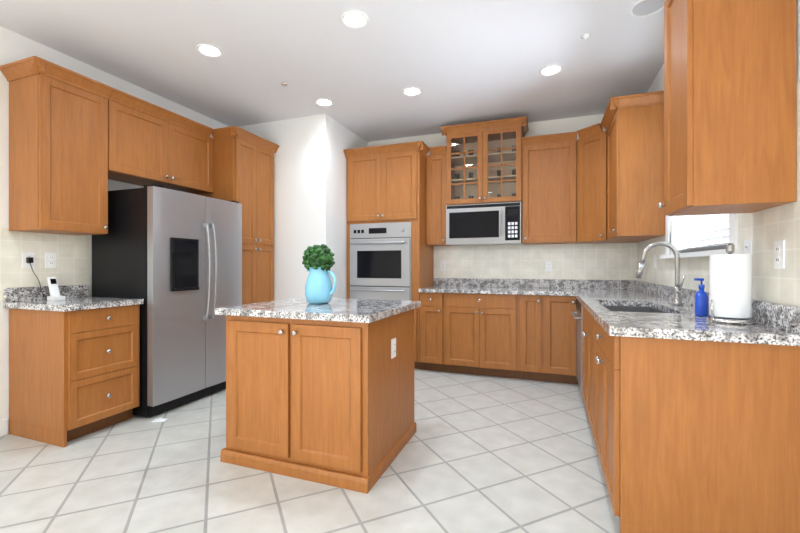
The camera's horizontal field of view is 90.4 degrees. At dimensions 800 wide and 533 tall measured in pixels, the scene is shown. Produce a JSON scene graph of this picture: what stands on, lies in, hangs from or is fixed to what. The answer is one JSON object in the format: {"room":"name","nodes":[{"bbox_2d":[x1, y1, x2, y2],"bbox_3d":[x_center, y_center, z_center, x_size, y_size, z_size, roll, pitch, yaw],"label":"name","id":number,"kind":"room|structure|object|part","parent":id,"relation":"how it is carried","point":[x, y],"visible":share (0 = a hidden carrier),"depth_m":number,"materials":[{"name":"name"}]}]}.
{"room":"kitchen","nodes":[
{"label":"kitchen","id":0,"kind":"room"},
{"bbox_2d":[0,26,229,433],"bbox_3d":[-3.209,-0.240,1.759,0.120,2.850,6.510,0,0,20],"label":"wall","id":1,"kind":"structure","parent":0,"point":[14,46],"depth_m":2.84,"materials":[{"name":"white paint"}]},
{"bbox_2d":[0,419,7,436],"bbox_3d":[-3.494,1.130,0.796,0.014,0.110,4.245,0,0,20],"label":"baseboard","id":2,"kind":"structure","parent":1,"relation":"attached to","point":[4,427],"depth_m":2.76,"materials":[{"name":"white"}]},
{"bbox_2d":[0,227,89,301],"bbox_3d":[-2.677,-0.005,3.013,0.006,0.520,0.590,0,0,20],"label":"tile","id":3,"kind":"structure","parent":1,"relation":"attached to","point":[72,252],"depth_m":2.98,"materials":[{"name":"beige tile"}]},
{"bbox_2d":[22,252,46,296],"bbox_3d":[-2.654,0.074,2.896,0.116,0.343,0.107,0,0,20],"label":"electrical outlet","id":4,"kind":"object","parent":3,"relation":"attached to","point":[24,256],"depth_m":2.89,"materials":[{"name":"white plastic"}]},
{"bbox_3d":[-2.648,0.093,2.905,0.110,0.305,0.087,0,0,20],"label":"electrical outlet with charger cord","id":5,"kind":"part","parent":4,"relation":"part of","materials":[{"name":"black plastic"}]},
{"bbox_2d":[45,253,55,267],"bbox_3d":[-2.662,-0.040,3.029,0.010,0.116,0.070,0,0,20],"label":"electrical outlet","id":6,"kind":"object","parent":3,"relation":"attached to","point":[50,260],"visible":1,"depth_m":3.02,"materials":[{"name":"white plastic"}]},
{"bbox_2d":[0,56,112,234],"bbox_3d":[-2.495,-0.811,2.906,0.406,1.132,0.502,0,0,20],"label":"wall cabinet","id":7,"kind":"object","parent":1,"relation":"attached to","point":[58,149],"visible":1,"depth_m":2.78,"materials":[{"name":"brown wood"}]},
{"bbox_2d":[108,88,212,193],"bbox_3d":[-2.227,-1.061,3.630,0.406,0.632,1.039,0,0,20],"label":"wall cabinet","id":8,"kind":"object","parent":1,"relation":"attached to","point":[149,143],"visible":0.85,"depth_m":3.48,"materials":[{"name":"brown wood"}]},
{"bbox_2d":[239,114,366,300],"bbox_3d":[-1.266,-0.240,5.145,1.410,2.850,1.190,0,0,20],"label":"wall","id":9,"kind":"structure","parent":0,"point":[310,184],"depth_m":4.50,"materials":[{"name":"white paint"}]},
{"bbox_2d":[0,369,619,532],"bbox_3d":[-0.855,1.209,1.522,4.760,0.072,7.760,0,0,20],"label":"floor","id":10,"kind":"structure","parent":0,"point":[484,454],"depth_m":2.20,"materials":[{"name":"tile"}]},
{"bbox_2d":[9,304,139,447],"bbox_3d":[-2.358,0.741,2.922,0.651,0.889,0.515,0,0,20],"label":"base cabinet","id":11,"kind":"object","parent":10,"relation":"on","point":[74,374],"visible":0.96,"depth_m":2.72,"materials":[{"name":"brown wood"}]},
{"bbox_2d":[4,285,143,311],"bbox_3d":[-2.366,0.225,2.909,0.645,0.140,0.545,0,0,20],"label":"countertop","id":12,"kind":"structure","parent":11,"relation":"on","point":[35,298],"depth_m":2.84,"materials":[{"name":"stone"}]},
{"bbox_2d":[47,277,65,300],"bbox_3d":[-2.538,0.168,2.924,0.112,0.171,0.070,0,0,20],"label":"cordless phone","id":13,"kind":"object","parent":12,"relation":"on","point":[53,289],"visible":1,"depth_m":2.91,"materials":[{"name":"white plastic"}]},
{"bbox_2d":[92,184,241,416],"bbox_3d":[-2.011,0.270,3.587,0.796,1.800,0.945,0,0,20],"label":"fridge","id":14,"kind":"object","parent":10,"relation":"on","point":[172,258],"visible":0.85,"depth_m":3.22,"materials":[{"name":"silver metal"}]},
{"bbox_2d":[196,126,278,304],"bbox_3d":[-1.818,-0.096,4.344,0.676,2.562,0.689,0,0,20],"label":"pantry cabinet","id":15,"kind":"object","parent":10,"relation":"on","point":[243,167],"visible":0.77,"depth_m":4.20,"materials":[{"name":"brown wood"}]},
{"bbox_2d":[220,309,416,493],"bbox_3d":[-0.487,0.741,2.609,0.979,0.889,0.845,0,0,20],"label":"base cabinet","id":16,"kind":"object","parent":10,"relation":"on","point":[330,403],"visible":0.98,"depth_m":2.25,"materials":[{"name":"brown wood"}]},
{"bbox_2d":[215,297,420,322],"bbox_3d":[-0.483,0.275,2.622,1.023,0.040,0.878,0,0,20],"label":"countertop","id":17,"kind":"structure","parent":16,"relation":"on","point":[354,310],"depth_m":2.35,"materials":[{"name":"stone"}]},
{"bbox_2d":[302,244,336,303],"bbox_3d":[-0.538,0.053,2.682,0.246,0.402,0.222,0,0,20],"label":"plant","id":18,"kind":"object","parent":17,"relation":"on","point":[318,262],"visible":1,"depth_m":2.62,"materials":[{"name":"blue ceramic"}]},
{"bbox_2d":[391,338,395,358],"bbox_3d":[-0.037,0.505,2.434,0.010,0.116,0.070,0,0,20],"label":"outlet","id":19,"kind":"object","parent":16,"relation":"attached to","point":[393,347],"visible":1,"depth_m":2.42,"materials":[{"name":"white plastic"}]},
{"bbox_2d":[343,141,433,368],"bbox_3d":[-0.103,-0.096,4.839,0.977,2.562,0.700,0,0,20],"label":"tall cabinet","id":20,"kind":"object","parent":10,"relation":"on","point":[390,254],"visible":0.6,"depth_m":4.58,"materials":[{"name":"brown wood"}]},
{"bbox_2d":[420,292,443,371],"bbox_3d":[0.452,0.741,4.681,0.280,0.888,0.612,0,0,20],"label":"base cabinet","id":21,"kind":"object","parent":10,"relation":"on","point":[432,304],"depth_m":4.40,"materials":[{"name":"brown wood"}]},
{"bbox_2d":[444,293,519,378],"bbox_3d":[0.950,0.741,4.496,0.782,0.888,0.612,0,0,20],"label":"base cabinet","id":22,"kind":"object","parent":10,"relation":"on","point":[482,331],"depth_m":4.21,"materials":[{"name":"brown wood"}]},
{"bbox_2d":[419,278,570,295],"bbox_3d":[1.048,0.225,4.445,1.560,0.140,0.638,0,0,20],"label":"countertop","id":23,"kind":"structure","parent":22,"relation":"on","point":[556,287],"depth_m":4.52,"materials":[{"name":"stone"}]},
{"bbox_2d":[520,295,543,380],"bbox_3d":[1.430,0.741,4.319,0.240,0.888,0.612,0,0,20],"label":"base cabinet","id":24,"kind":"object","parent":10,"relation":"on","point":[530,337],"depth_m":4.04,"materials":[{"name":"brown wood"}]},
{"bbox_2d":[544,295,577,383],"bbox_3d":[1.697,0.741,4.220,0.330,0.888,0.612,0,0,20],"label":"base cabinet","id":25,"kind":"object","parent":10,"relation":"on","point":[559,320],"depth_m":3.95,"materials":[{"name":"brown wood"}]},
{"bbox_2d":[576,299,579,387],"bbox_3d":[1.909,0.741,3.488,0.627,0.888,0.650,0,0,20],"label":"dishwasher","id":26,"kind":"object","parent":10,"relation":"on","point":[577,302],"depth_m":3.60,"materials":[{"name":"silver metal"}]},
{"bbox_2d":[580,303,595,400],"bbox_3d":[1.748,0.741,3.052,0.627,0.888,0.280,0,0,20],"label":"base cabinet","id":27,"kind":"object","parent":10,"relation":"on","point":[587,321],"depth_m":3.20,"materials":[{"name":"brown wood"}]},
{"bbox_2d":[584,331,595,444],"bbox_3d":[1.553,0.855,2.517,0.620,0.660,0.860,0,0,20],"label":"base cabinet","id":28,"kind":"object","parent":10,"relation":"on","point":[589,340],"depth_m":2.72,"materials":[{"name":"brown wood"}]},
{"bbox_2d":[596,321,799,532],"bbox_3d":[1.305,0.741,1.848,0.620,0.888,0.567,0,0,20],"label":"base cabinet","id":29,"kind":"object","parent":10,"relation":"on","point":[692,436],"depth_m":1.59,"materials":[{"name":"brown wood"}]},
{"bbox_2d":[571,280,799,345],"bbox_3d":[1.703,0.312,2.955,0.645,0.314,2.979,0,0,20],"label":"countertop","id":30,"kind":"structure","parent":29,"relation":"on","point":[631,308],"depth_m":1.81,"materials":[{"name":"stone"}]},
{"bbox_2d":[635,242,684,304],"bbox_3d":[1.689,0.048,2.586,0.269,0.412,0.097,0,0,20],"label":"faucet","id":31,"kind":"object","parent":30,"relation":"on","point":[677,287],"visible":1,"depth_m":2.56,"materials":[{"name":"silver metal"}]},
{"bbox_2d":[694,278,708,315],"bbox_3d":[1.529,0.159,2.014,0.058,0.190,0.056,0,0,20],"label":"soap bottle","id":32,"kind":"object","parent":30,"relation":"on","point":[701,302],"visible":1,"depth_m":2.00,"materials":[{"name":"blue plastic"}]},
{"bbox_2d":[706,243,754,324],"bbox_3d":[1.491,0.076,1.794,0.170,0.355,0.170,0,0,20],"label":"paper towel holder","id":33,"kind":"object","parent":30,"relation":"on","point":[730,287],"visible":1,"depth_m":1.74,"materials":[{"name":"white paper"}]},
{"bbox_2d":[0,0,663,141],"bbox_3d":[-0.855,-1.705,1.522,4.760,0.080,7.760,0,0,20],"label":"ceiling","id":34,"kind":"structure","parent":0,"point":[457,62],"depth_m":3.13,"materials":[{"name":"white paint"}]},
{"bbox_2d":[196,44,222,57],"bbox_3d":[-1.474,-1.660,3.074,0.190,0.010,0.190,0,0,20],"label":"recessed light","id":35,"kind":"object","parent":34,"relation":"in","point":[209,50],"visible":1,"depth_m":3.07,"materials":[{"name":"white"}]},
{"bbox_2d":[315,99,333,106],"bbox_3d":[-0.771,-1.660,4.050,0.190,0.010,0.190,0,0,20],"label":"recessed light","id":36,"kind":"object","parent":34,"relation":"in","point":[324,102],"visible":1,"depth_m":4.05,"materials":[{"name":"white"}]},
{"bbox_2d":[340,10,368,28],"bbox_3d":[-0.307,-1.660,2.684,0.190,0.010,0.190,0,0,20],"label":"recessed light","id":37,"kind":"object","parent":34,"relation":"in","point":[358,22],"visible":1,"depth_m":2.68,"materials":[{"name":"white"}]},
{"bbox_2d":[402,87,421,96],"bbox_3d":[0.116,-1.660,3.796,0.190,0.010,0.190,0,0,20],"label":"recessed light","id":38,"kind":"object","parent":34,"relation":"in","point":[411,91],"visible":1,"depth_m":3.79,"materials":[{"name":"white"}]},
{"bbox_2d":[539,65,562,75],"bbox_3d":[1.286,-1.660,3.384,0.190,0.010,0.190,0,0,20],"label":"recessed light","id":39,"kind":"object","parent":34,"relation":"in","point":[551,70],"visible":1,"depth_m":3.38,"materials":[{"name":"white"}]},
{"bbox_2d":[581,33,589,39],"bbox_3d":[1.342,-1.651,2.873,0.060,0.028,0.058,0,0,20],"label":"sprinkler","id":40,"kind":"object","parent":34,"relation":"attached to","point":[585,36],"visible":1,"depth_m":2.86,"materials":[{"name":"white"}]},
{"bbox_2d":[629,0,664,17],"bbox_3d":[1.593,-1.660,2.545,0.220,0.010,0.220,0,0,20],"label":"ceiling speaker","id":41,"kind":"object","parent":34,"relation":"attached to","point":[643,8],"visible":0.9,"depth_m":2.55,"materials":[{"name":"white plastic"}]},
{"bbox_2d":[367,114,605,154],"bbox_3d":[1.123,-0.240,4.831,3.290,2.850,0.120,0,0,20],"label":"wall","id":42,"kind":"structure","parent":0,"point":[574,124],"depth_m":4.57,"materials":[{"name":"white paint"}]},
{"bbox_2d":[426,146,451,245],"bbox_3d":[0.474,-0.811,4.782,0.249,1.132,0.406,0,0,20],"label":"wall cabinet","id":43,"kind":"object","parent":42,"relation":"attached to","point":[436,205],"visible":0.88,"depth_m":4.65,"materials":[{"name":"brown wood"}]},
{"bbox_2d":[446,202,522,245],"bbox_3d":[0.974,-0.467,4.569,0.824,0.443,0.459,0,0,20],"label":"microwave","id":44,"kind":"object","parent":42,"relation":"attached to","point":[484,224],"visible":1,"depth_m":4.39,"materials":[{"name":"silver metal"}]},
{"bbox_2d":[440,116,528,205],"bbox_3d":[0.978,-1.143,4.580,0.944,0.887,0.436,0,0,20],"label":"glass cabinet","id":45,"kind":"object","parent":42,"relation":"attached to","point":[484,162],"visible":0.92,"depth_m":4.51,"materials":[{"name":"brown wood"}]},
{"bbox_2d":[434,243,635,279],"bbox_3d":[1.472,-0.005,4.634,2.260,0.520,0.006,0,0,20],"label":"tile","id":46,"kind":"structure","parent":42,"relation":"attached to","point":[605,261],"depth_m":4.58,"materials":[{"name":"beige tile"}]},
{"bbox_2d":[440,261,445,270],"bbox_3d":[0.540,0.005,4.970,0.070,0.116,0.010,0,0,20],"label":"electrical outlet","id":47,"kind":"object","parent":46,"relation":"attached to","point":[442,265],"visible":1,"depth_m":4.97,"materials":[{"name":"white plastic"}]},
{"bbox_2d":[546,261,551,270],"bbox_3d":[1.703,0.005,4.539,0.070,0.116,0.010,0,0,20],"label":"electrical outlet","id":48,"kind":"object","parent":46,"relation":"attached to","point":[548,265],"visible":1,"depth_m":4.54,"materials":[{"name":"white plastic"}]},
{"bbox_2d":[522,131,576,244],"bbox_3d":[1.630,-0.811,4.354,0.544,1.132,0.406,0,0,20],"label":"wall cabinet","id":49,"kind":"object","parent":42,"relation":"attached to","point":[549,188],"visible":0.96,"depth_m":4.22,"materials":[{"name":"brown wood"}]},
{"bbox_2d":[575,123,648,243],"bbox_3d":[2.134,-0.811,4.069,0.609,1.132,0.590,0,0,20],"label":"wall cabinet","id":50,"kind":"object","parent":42,"relation":"attached to","point":[592,185],"visible":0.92,"depth_m":3.97,"materials":[{"name":"brown wood"}]},
{"bbox_2d":[647,0,799,92],"bbox_3d":[1.293,-0.240,0.726,0.120,2.850,7.460,0,0,20],"label":"wall","id":51,"kind":"structure","parent":0,"point":[657,84],"depth_m":1.53,"materials":[{"name":"white paint"}]},
{"bbox_2d":[601,91,664,239],"bbox_3d":[2.022,-0.811,3.475,0.406,1.132,0.634,0,0,20],"label":"wall cabinet","id":52,"kind":"object","parent":51,"relation":"attached to","point":[633,125],"visible":0.92,"depth_m":3.23,"materials":[{"name":"brown wood"}]},
{"bbox_2d":[660,214,738,258],"bbox_3d":[1.934,-0.660,2.557,0.150,1.210,1.280,0,0,20],"label":"window","id":53,"kind":"structure","parent":51,"relation":"in","point":[699,235],"depth_m":2.58,"materials":[{"name":"white glass"}]},
{"bbox_2d":[636,82,799,306],"bbox_3d":[2.011,-0.220,2.846,0.006,0.950,2.974,0,0,20],"label":"tile","id":54,"kind":"structure","parent":51,"relation":"attached to","point":[764,230],"depth_m":1.74,"materials":[{"name":"beige tile"}]},
{"bbox_2d":[654,255,656,267],"bbox_3d":[2.241,-0.035,3.489,0.009,0.116,0.070,0,0,20],"label":"outlet","id":55,"kind":"object","parent":54,"relation":"attached to","point":[655,261],"visible":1,"depth_m":3.47,"materials":[{"name":"white plastic"}]},
{"bbox_2d":[744,239,751,253],"bbox_3d":[1.642,-0.065,1.876,0.010,0.116,0.070,0,0,20],"label":"electrical outlet","id":56,"kind":"object","parent":54,"relation":"attached to","point":[747,246],"visible":0.6,"depth_m":1.87,"materials":[{"name":"white plastic"}]},
{"bbox_2d":[774,240,784,268],"bbox_3d":[1.549,-0.045,1.623,0.010,0.116,0.070,0,0,20],"label":"electrical outlet","id":57,"kind":"object","parent":54,"relation":"attached to","point":[779,254],"visible":1,"depth_m":1.61,"materials":[{"name":"white plastic"}]},
{"bbox_2d":[658,0,795,215],"bbox_3d":[1.374,-0.811,1.724,0.406,1.132,0.412,0,0,20],"label":"wall cabinet","id":58,"kind":"object","parent":51,"relation":"attached to","point":[729,106],"visible":1,"depth_m":1.59,"materials":[{"name":"brown wood"}]}
]}

